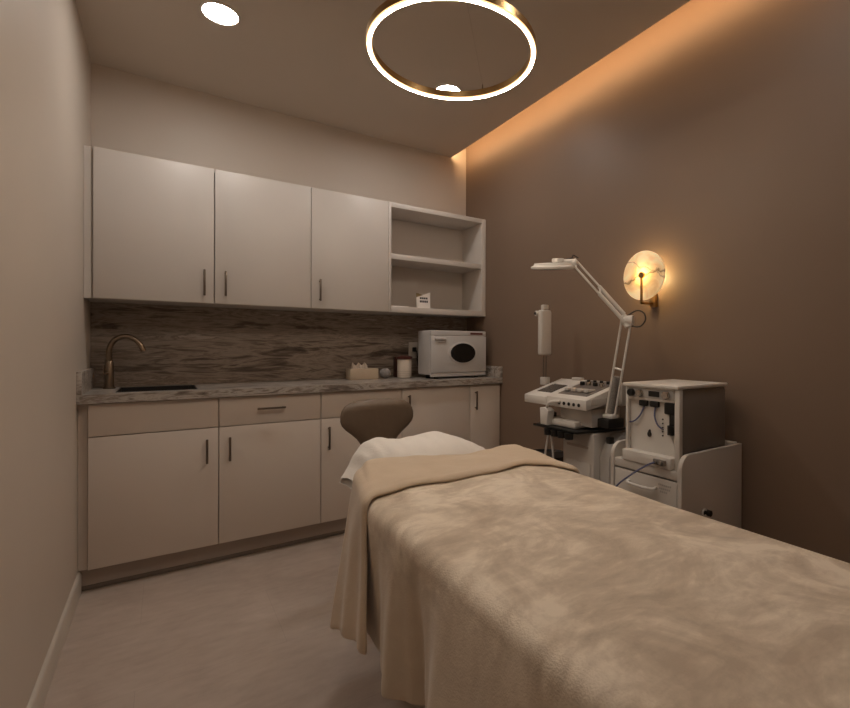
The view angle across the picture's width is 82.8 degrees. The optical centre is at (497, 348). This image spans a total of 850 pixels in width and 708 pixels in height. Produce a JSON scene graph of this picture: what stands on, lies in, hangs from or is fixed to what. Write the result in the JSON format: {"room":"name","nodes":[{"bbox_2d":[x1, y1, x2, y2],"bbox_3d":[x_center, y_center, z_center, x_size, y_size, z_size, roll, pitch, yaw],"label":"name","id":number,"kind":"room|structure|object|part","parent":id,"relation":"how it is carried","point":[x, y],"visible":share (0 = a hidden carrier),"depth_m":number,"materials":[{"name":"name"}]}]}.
{"room":"spa treatment room","nodes":[
{"label":"spa treatment room","id":0,"kind":"room"},
{"bbox_2d":[0,0,90,707],"bbox_3d":[-0.884,-0.347,0.620,0.100,2.925,4.600,0,0,-35],"label":"wall","id":1,"kind":"structure","parent":0,"point":[45,63],"depth_m":1.46,"materials":[{"name":"beige paint"}]},
{"bbox_2d":[27,571,81,707],"bbox_3d":[-0.713,1.069,0.472,0.012,0.094,4.150,0,0,-35],"label":"baseboard","id":2,"kind":"structure","parent":1,"relation":"attached to","point":[38,696],"depth_m":1.66,"materials":[{"name":"plastic"}]},
{"bbox_2d":[43,533,424,707],"bbox_3d":[0.104,1.167,1.320,2.525,0.100,4.800,0,0,-35],"label":"floor","id":3,"kind":"structure","parent":0,"point":[253,630],"depth_m":1.79,"materials":[{"name":"tile"}]},
{"bbox_2d":[88,397,217,569],"bbox_3d":[-1.770,0.629,2.477,0.514,0.757,0.505,0,0,-35],"label":"base cabinet","id":4,"kind":"object","parent":3,"relation":"on","point":[153,465],"visible":0.98,"depth_m":2.28,"materials":[{"name":"beige laminate"}]},
{"bbox_3d":[-1.466,0.519,2.400,0.011,0.123,0.030,0,0,-35],"label":"handle","id":5,"kind":"part","parent":4,"relation":"part of","materials":[{"name":"brown metal"}]},
{"bbox_2d":[76,366,502,404],"bbox_3d":[-1.065,0.177,2.988,2.324,0.144,0.519,0,0,-35],"label":"countertop","id":6,"kind":"structure","parent":4,"relation":"on","point":[86,391],"depth_m":2.62,"materials":[{"name":"stone"}]},
{"bbox_2d":[103,334,145,388],"bbox_3d":[-1.948,0.066,2.489,0.181,0.284,0.072,0,0,-35],"label":"faucet","id":7,"kind":"object","parent":6,"relation":"on","point":[108,368],"visible":1,"depth_m":2.45,"materials":[{"name":"gold metal"}]},
{"bbox_3d":[-2.003,0.112,2.436,0.014,0.057,0.052,0,0,-10],"label":"lever","id":8,"kind":"part","parent":7,"relation":"part of","materials":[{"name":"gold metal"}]},
{"bbox_3d":[-1.941,-0.001,2.488,0.172,0.150,0.027,0,0,-24],"label":"spout","id":9,"kind":"part","parent":7,"relation":"part of","materials":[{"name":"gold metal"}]},
{"bbox_2d":[116,385,197,402],"bbox_3d":[-1.766,0.285,2.478,0.331,0.157,0.299,0,0,-35],"label":"sink","id":10,"kind":"object","parent":6,"relation":"in","point":[178,387],"visible":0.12,"depth_m":2.57,"materials":[{"name":"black metal"}]},
{"bbox_2d":[346,362,377,379],"bbox_3d":[-0.923,0.151,3.240,0.193,0.115,0.100,0,0,-35],"label":"tissue box","id":11,"kind":"object","parent":6,"relation":"on","point":[356,372],"visible":1,"depth_m":3.21,"materials":[{"name":"beige cardboard"}]},
{"bbox_2d":[379,368,390,377],"bbox_3d":[-0.784,0.173,3.318,0.081,0.072,0.072,0,0,-35],"label":"ball","id":12,"kind":"object","parent":6,"relation":"on","point":[385,372],"visible":1,"depth_m":3.29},
{"bbox_2d":[394,357,396,376],"bbox_3d":[-0.726,0.134,3.472,0.053,0.150,0.055,0,0,-35],"label":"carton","id":13,"kind":"object","parent":6,"relation":"on","point":[395,359],"visible":0.44,"depth_m":3.45,"materials":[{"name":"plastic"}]},
{"bbox_2d":[396,356,411,377],"bbox_3d":[-0.667,0.131,3.400,0.114,0.158,0.114,0,0,-35],"label":"canister","id":14,"kind":"object","parent":6,"relation":"on","point":[403,362],"visible":1,"depth_m":3.36,"materials":[{"name":"ceramic"}]},
{"bbox_3d":[-0.667,0.064,3.400,0.114,0.024,0.114,0,0,-35],"label":"lid","id":15,"kind":"part","parent":14,"relation":"part of","materials":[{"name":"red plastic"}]},
{"bbox_2d":[418,330,485,378],"bbox_3d":[-0.326,0.043,3.456,0.452,0.336,0.221,0,0,-35],"label":"towel warmer","id":16,"kind":"object","parent":6,"relation":"on","point":[441,353],"visible":0.96,"depth_m":3.35,"materials":[{"name":"white metal"}]},
{"bbox_3d":[-0.393,-0.057,3.280,0.090,0.036,0.012,0,0,-35],"label":"door handle","id":17,"kind":"part","parent":16,"relation":"part of","materials":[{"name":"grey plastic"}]},
{"bbox_3d":[-0.278,-0.107,3.388,0.452,0.036,0.020,0,0,-35],"label":"rail","id":18,"kind":"part","parent":16,"relation":"part of","materials":[{"name":"white plastic"}]},
{"bbox_3d":[-0.276,0.041,3.385,0.450,0.255,0.024,0,0,-35],"label":"door","id":19,"kind":"part","parent":16,"relation":"part of","materials":[{"name":"white metal"}]},
{"bbox_2d":[218,392,320,543],"bbox_3d":[-1.351,0.630,2.771,0.507,0.757,0.505,0,0,-35],"label":"base cabinet","id":20,"kind":"object","parent":3,"relation":"on","point":[269,446],"visible":0.94,"depth_m":2.57,"materials":[{"name":"beige laminate"}]},
{"bbox_3d":[-1.383,0.519,2.458,0.011,0.124,0.030,0,0,-35],"label":"handle","id":21,"kind":"part","parent":20,"relation":"part of","materials":[{"name":"brown metal"}]},
{"bbox_3d":[-1.228,0.328,2.595,0.504,0.148,0.018,0,0,-35],"label":"drawer","id":22,"kind":"part","parent":20,"relation":"part of","materials":[{"name":"beige laminate"}]},
{"bbox_3d":[-1.221,0.321,2.571,0.141,0.011,0.030,0,0,-35],"label":"handle","id":23,"kind":"part","parent":20,"relation":"part of","materials":[{"name":"brown metal"}]},
{"bbox_2d":[320,388,401,522],"bbox_3d":[-0.939,0.630,3.060,0.497,0.757,0.505,0,0,-35],"label":"base cabinet","id":24,"kind":"object","parent":3,"relation":"on","point":[338,446],"visible":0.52,"depth_m":2.79,"materials":[{"name":"beige laminate"}]},
{"bbox_3d":[-0.972,0.517,2.746,0.011,0.133,0.030,0,0,-35],"label":"handle","id":25,"kind":"part","parent":24,"relation":"part of","materials":[{"name":"brown metal"}]},
{"bbox_3d":[-0.816,0.329,2.884,0.494,0.148,0.018,0,0,-35],"label":"drawer","id":26,"kind":"part","parent":24,"relation":"part of","materials":[{"name":"beige laminate"}]},
{"bbox_2d":[340,398,412,444],"bbox_3d":[-0.442,0.678,2.175,0.457,0.869,0.473,0,0,-35],"label":"stool","id":27,"kind":"object","parent":3,"relation":"on","point":[365,420],"visible":0.29,"depth_m":2.25,"materials":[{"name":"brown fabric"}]},
{"bbox_2d":[401,385,469,440],"bbox_3d":[-0.528,0.631,3.348,0.506,0.757,0.505,0,0,-35],"label":"base cabinet","id":28,"kind":"object","parent":3,"relation":"on","point":[444,409],"visible":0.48,"depth_m":3.18,"materials":[{"name":"beige laminate"}]},
{"bbox_2d":[470,383,499,448],"bbox_3d":[-0.215,0.631,3.568,0.256,0.757,0.505,0,0,-35],"label":"base cabinet","id":29,"kind":"object","parent":3,"relation":"on","point":[484,398],"visible":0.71,"depth_m":3.38,"materials":[{"name":"beige laminate"}]},
{"bbox_3d":[-0.149,0.362,3.323,0.011,0.131,0.030,0,0,-35],"label":"handle","id":30,"kind":"part","parent":29,"relation":"part of","materials":[{"name":"brown metal"}]},
{"bbox_2d":[535,449,562,461],"bbox_3d":[0.284,0.856,2.713,0.254,0.515,0.254,0,0,-35],"label":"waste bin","id":31,"kind":"object","parent":3,"relation":"on","point":[558,454],"visible":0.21,"depth_m":2.76,"materials":[{"name":"black plastic"}]},
{"bbox_3d":[0.285,0.614,2.712,0.229,0.011,0.229,0,0,-35],"label":"lid","id":32,"kind":"part","parent":31,"relation":"part of","materials":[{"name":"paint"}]},
{"bbox_2d":[525,305,625,484],"bbox_3d":[0.396,0.432,2.480,0.367,1.364,0.661,0,0,-35],"label":"machine","id":33,"kind":"object","parent":3,"relation":"on","point":[589,438],"visible":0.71,"depth_m":2.33,"materials":[{"name":"white plastic"}]},
{"bbox_3d":[0.277,0.104,2.734,0.007,0.130,0.007,0,0,-13],"label":"rod","id":34,"kind":"part","parent":33,"relation":"part of","materials":[{"name":"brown metal"}]},
{"bbox_3d":[0.256,0.561,2.456,0.032,0.350,0.041,0,0,-35],"label":"hanging cord","id":35,"kind":"part","parent":33,"relation":"part of","materials":[{"name":"white plastic"}]},
{"bbox_2d":[544,428,550,434],"bbox_3d":[0.255,0.419,2.399,0.044,0.030,0.043,0,0,-35],"label":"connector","id":36,"kind":"object","parent":33,"relation":"on","point":[547,431],"depth_m":2.38,"materials":[{"name":"black plastic"}]},
{"bbox_3d":[0.279,0.561,2.433,0.022,0.349,0.034,0,0,-35],"label":"hanging cord","id":37,"kind":"part","parent":33,"relation":"part of","materials":[{"name":"white plastic"}]},
{"bbox_2d":[550,429,557,436],"bbox_3d":[0.283,0.419,2.358,0.044,0.030,0.043,0,0,-35],"label":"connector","id":38,"kind":"object","parent":33,"relation":"on","point":[553,432],"depth_m":2.34,"materials":[{"name":"black plastic"}]},
{"bbox_2d":[557,431,564,437],"bbox_3d":[0.312,0.419,2.317,0.044,0.030,0.043,0,0,-35],"label":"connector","id":39,"kind":"object","parent":33,"relation":"on","point":[560,434],"depth_m":2.30,"materials":[{"name":"black plastic"}]},
{"bbox_2d":[564,432,572,439],"bbox_3d":[0.341,0.419,2.276,0.044,0.030,0.043,0,0,-35],"label":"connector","id":40,"kind":"object","parent":33,"relation":"on","point":[567,435],"depth_m":2.26,"materials":[{"name":"black plastic"}]},
{"bbox_3d":[0.391,0.683,2.338,0.005,0.265,0.170,0,0,-35],"label":"pedestal door","id":41,"kind":"part","parent":33,"relation":"part of","materials":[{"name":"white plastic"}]},
{"bbox_2d":[533,416,625,434],"bbox_3d":[0.413,0.380,2.425,0.300,0.046,0.380,0,0,-35],"label":"tray","id":42,"kind":"object","parent":33,"relation":"on","point":[559,425],"depth_m":2.33,"materials":[{"name":"black plastic"}]},
{"bbox_3d":[0.455,0.202,2.419,0.210,0.058,0.203,0,0,-35],"label":"control panel","id":43,"kind":"part","parent":33,"relation":"part of","materials":[{"name":"white plastic"}]},
{"bbox_2d":[531,255,645,418],"bbox_3d":[0.412,-0.055,2.229,0.514,0.770,0.204,0,0,6],"label":"lamp","id":44,"kind":"object","parent":33,"relation":"on","point":[628,320],"visible":1,"depth_m":2.20,"materials":[{"name":"white plastic"}]},
{"bbox_3d":[0.475,-0.266,2.206,0.246,0.321,0.038,0,0,15],"label":"arm","id":45,"kind":"part","parent":44,"relation":"part of","materials":[{"name":"white plastic"}]},
{"bbox_3d":[0.561,0.096,2.216,0.016,0.461,0.153,0,0,-35],"label":"arm","id":46,"kind":"part","parent":44,"relation":"part of","materials":[{"name":"white plastic"}]},
{"bbox_2d":[611,439,741,527],"bbox_3d":[0.752,0.756,2.005,0.451,0.722,0.370,0,0,-35],"label":"equipment cart","id":47,"kind":"object","parent":3,"relation":"on","point":[707,483],"visible":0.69,"depth_m":1.89,"materials":[{"name":"white plastic"}]},
{"bbox_3d":[0.662,0.723,2.155,0.426,0.648,0.020,0,0,-35],"label":"panel","id":48,"kind":"part","parent":47,"relation":"part of","materials":[{"name":"white plastic"}]},
{"bbox_3d":[0.569,0.545,1.899,0.028,0.019,0.142,0,0,-35],"label":"handle","id":49,"kind":"part","parent":47,"relation":"part of","materials":[{"name":"white plastic"}]},
{"bbox_3d":[0.590,0.630,1.906,0.017,0.254,0.299,0,0,-35],"label":"drawer","id":50,"kind":"part","parent":47,"relation":"part of","materials":[{"name":"white plastic"}]},
{"bbox_2d":[616,379,727,486],"bbox_3d":[0.682,0.455,1.947,0.490,0.625,0.262,0,0,-35],"label":"facial machine","id":51,"kind":"object","parent":47,"relation":"on","point":[671,419],"visible":0.91,"depth_m":1.89,"materials":[{"name":"white plastic"}]},
{"bbox_3d":[0.548,0.181,1.962,0.018,0.030,0.030,0,0,-35],"label":"knob","id":52,"kind":"part","parent":51,"relation":"part of","materials":[{"name":"black plastic"}]},
{"bbox_3d":[0.572,0.181,1.927,0.018,0.030,0.030,0,0,-35],"label":"knob","id":53,"kind":"part","parent":51,"relation":"part of","materials":[{"name":"silver metal"}]},
{"bbox_2d":[639,400,647,405],"bbox_3d":[0.593,0.221,1.933,0.014,0.023,0.040,0,0,-35],"label":"socket","id":54,"kind":"object","parent":51,"relation":"attached to","point":[641,402],"depth_m":1.93,"materials":[{"name":"black plastic"}]},
{"bbox_3d":[0.619,0.309,1.900,0.022,0.304,0.256,0,0,-35],"label":"frame","id":55,"kind":"part","parent":51,"relation":"part of","materials":[{"name":"white plastic"}]},
{"bbox_2d":[650,401,659,407],"bbox_3d":[0.623,0.222,1.890,0.014,0.023,0.040,0,0,-35],"label":"socket","id":56,"kind":"object","parent":51,"relation":"attached to","point":[653,404],"depth_m":1.88,"materials":[{"name":"black plastic"}]},
{"bbox_3d":[0.644,0.181,1.826,0.018,0.030,0.030,0,0,-35],"label":"knob","id":57,"kind":"part","parent":51,"relation":"part of","materials":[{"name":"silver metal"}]},
{"bbox_3d":[0.763,0.721,2.028,0.406,0.652,0.303,0,0,-35],"label":"panel","id":58,"kind":"part","parent":47,"relation":"part of","materials":[{"name":"white plastic"}]},
{"bbox_3d":[0.810,0.634,1.834,0.024,0.024,0.026,0,0,-35],"label":"knob","id":59,"kind":"part","parent":47,"relation":"part of","materials":[{"name":"black plastic"}]},
{"bbox_3d":[0.848,0.724,1.890,0.426,0.648,0.020,0,0,-35],"label":"panel","id":60,"kind":"part","parent":47,"relation":"part of","materials":[{"name":"white plastic"}]},
{"bbox_3d":[0.167,0.772,1.096,0.630,0.690,1.965,0,0,-35],"label":"bed","id":61,"kind":"object","parent":3,"relation":"on","visible":0},
{"bbox_2d":[340,431,485,488],"bbox_3d":[-0.292,0.396,1.765,0.555,0.157,0.330,0,0,-35],"label":"pillow","id":62,"kind":"object","parent":61,"relation":"on","point":[432,442],"visible":0.59,"depth_m":1.67,"materials":[{"name":"white fabric"}]},
{"bbox_2d":[330,444,849,707],"bbox_3d":[0.261,0.632,0.957,0.830,0.568,1.643,0,0,-35],"label":"blanket","id":63,"kind":"object","parent":61,"relation":"on","point":[503,576],"visible":1,"depth_m":0.86,"materials":[{"name":"beige fabric"}]},
{"bbox_2d":[91,63,465,215],"bbox_3d":[-1.241,-0.354,3.240,2.525,2.925,0.100,0,0,-35],"label":"wall","id":64,"kind":"structure","parent":0,"point":[131,113],"depth_m":2.99,"materials":[{"name":"beige paint"}]},
{"bbox_2d":[84,145,310,310],"bbox_3d":[-1.638,-0.613,2.698,1.050,0.736,0.326,0,0,-35],"label":"upper cabinet","id":65,"kind":"object","parent":64,"relation":"attached to","point":[165,232],"depth_m":2.54,"materials":[{"name":"white laminate"}]},
{"bbox_3d":[-2.068,-0.614,2.422,0.029,0.736,0.283,0,0,-35],"label":"filler panel","id":66,"kind":"part","parent":65,"relation":"part of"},
{"bbox_3d":[-1.760,-0.613,2.461,0.505,0.734,0.019,0,0,-35],"label":"door","id":67,"kind":"part","parent":65,"relation":"part of","materials":[{"name":"white laminate"}]},
{"bbox_3d":[-1.577,-0.354,2.561,0.011,0.141,0.030,0,0,-35],"label":"handle","id":68,"kind":"part","parent":65,"relation":"part of","materials":[{"name":"brown metal"}]},
{"bbox_3d":[-1.496,-0.356,2.618,0.011,0.138,0.030,0,0,-35],"label":"handle","id":69,"kind":"part","parent":65,"relation":"part of","materials":[{"name":"brown metal"}]},
{"bbox_3d":[-1.345,-0.613,2.753,0.502,0.734,0.019,0,0,-35],"label":"door","id":70,"kind":"part","parent":65,"relation":"part of","materials":[{"name":"white laminate"}]},
{"bbox_2d":[79,518,346,585],"bbox_3d":[-1.079,1.059,3.006,2.323,0.099,0.419,0,0,-35],"label":"trim","id":71,"kind":"structure","parent":64,"relation":"attached to","point":[89,577],"depth_m":2.45,"materials":[{"name":"laminate"}]},
{"bbox_2d":[78,404,87,570],"bbox_3d":[-2.012,0.629,2.343,0.034,0.757,0.446,0,0,-35],"label":"filler panel","id":72,"kind":"object","parent":71,"relation":"on","point":[82,408],"visible":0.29,"depth_m":2.16,"materials":[{"name":"beige laminate"}]},
{"bbox_2d":[90,302,466,386],"bbox_3d":[-1.207,-0.018,3.191,2.324,0.453,0.020,0,0,-35],"label":"backsplash","id":73,"kind":"structure","parent":64,"relation":"attached to","point":[183,344],"depth_m":2.92,"materials":[{"name":"brown stone"}]},
{"bbox_2d":[409,342,417,365],"bbox_3d":[-0.622,0.042,3.558,0.075,0.175,0.051,0,0,-35],"label":"wall outlet","id":74,"kind":"object","parent":73,"relation":"attached to","point":[413,346],"visible":0.9,"depth_m":3.56,"materials":[{"name":"white plastic"}]},
{"bbox_3d":[-0.635,0.015,3.576,0.075,0.120,0.006,0,0,-35],"label":"plate","id":75,"kind":"part","parent":74,"relation":"part of","materials":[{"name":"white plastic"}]},
{"bbox_2d":[302,187,387,313],"bbox_3d":[-1.006,-0.612,3.141,0.492,0.736,0.326,0,0,-35],"label":"upper cabinet","id":76,"kind":"object","parent":64,"relation":"attached to","point":[349,233],"visible":0.94,"depth_m":3.02,"materials":[{"name":"white laminate"}]},
{"bbox_3d":[-1.084,-0.357,2.907,0.011,0.135,0.030,0,0,-35],"label":"handle","id":77,"kind":"part","parent":76,"relation":"part of","materials":[{"name":"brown metal"}]},
{"bbox_2d":[378,202,485,317],"bbox_3d":[-0.494,-0.612,3.518,0.778,0.736,0.296,0,0,-35],"label":"open shelf unit","id":78,"kind":"object","parent":64,"relation":"attached to","point":[440,254],"visible":0.79,"depth_m":3.60,"materials":[{"name":"white laminate"}]},
{"bbox_2d":[416,293,429,307],"bbox_3d":[-0.531,-0.341,3.396,0.097,0.118,0.032,0,0,-35],"label":"folded card","id":79,"kind":"object","parent":78,"relation":"on","point":[423,301],"visible":0.91,"depth_m":3.38,"materials":[{"name":"white paper"}]},
{"bbox_3d":[-0.498,-0.620,3.510,0.721,0.036,0.280,0,0,-35],"label":"shelf","id":80,"kind":"part","parent":78,"relation":"part of","materials":[{"name":"white laminate"}]},
{"bbox_2d":[75,0,690,157],"bbox_3d":[0.112,-1.608,1.313,2.325,0.200,4.600,0,0,-35],"label":"ceiling","id":81,"kind":"structure","parent":0,"point":[310,60],"depth_m":2.43,"materials":[{"name":"paint"}]},
{"bbox_2d":[199,0,240,25],"bbox_3d":[-1.251,-1.510,2.148,0.162,0.008,0.162,0,0,-35],"label":"recessed light","id":82,"kind":"object","parent":81,"relation":"in","point":[218,12],"visible":1,"depth_m":2.14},
{"bbox_2d":[435,83,461,90],"bbox_3d":[-0.291,-1.509,2.796,0.162,0.008,0.162,0,0,-35],"label":"recessed light","id":83,"kind":"object","parent":81,"relation":"in","point":[446,86],"visible":0.43,"depth_m":2.75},
{"bbox_2d":[366,0,535,99],"bbox_3d":[-0.164,-1.285,1.737,0.610,0.450,0.610,0,0,-35],"label":"ring pendant light","id":84,"kind":"object","parent":81,"relation":"hanging from","point":[501,6],"visible":1,"depth_m":1.76,"materials":[{"name":"aged brass"},{"name":"glowing white acrylic diffuser"}]},
{"bbox_2d":[466,0,849,562],"bbox_3d":[1.101,-0.344,2.013,0.100,2.925,4.600,0,0,-35],"label":"wall","id":85,"kind":"structure","parent":0,"point":[714,142],"depth_m":2.13,"materials":[{"name":"brown paint"}]},
{"bbox_2d":[623,251,664,306],"bbox_3d":[0.740,-0.341,2.343,0.112,0.270,0.240,0,0,-35],"label":"wall sconce","id":86,"kind":"object","parent":85,"relation":"attached to","point":[644,273],"visible":1,"depth_m":2.31,"materials":[{"name":"gold metal"}]}
]}

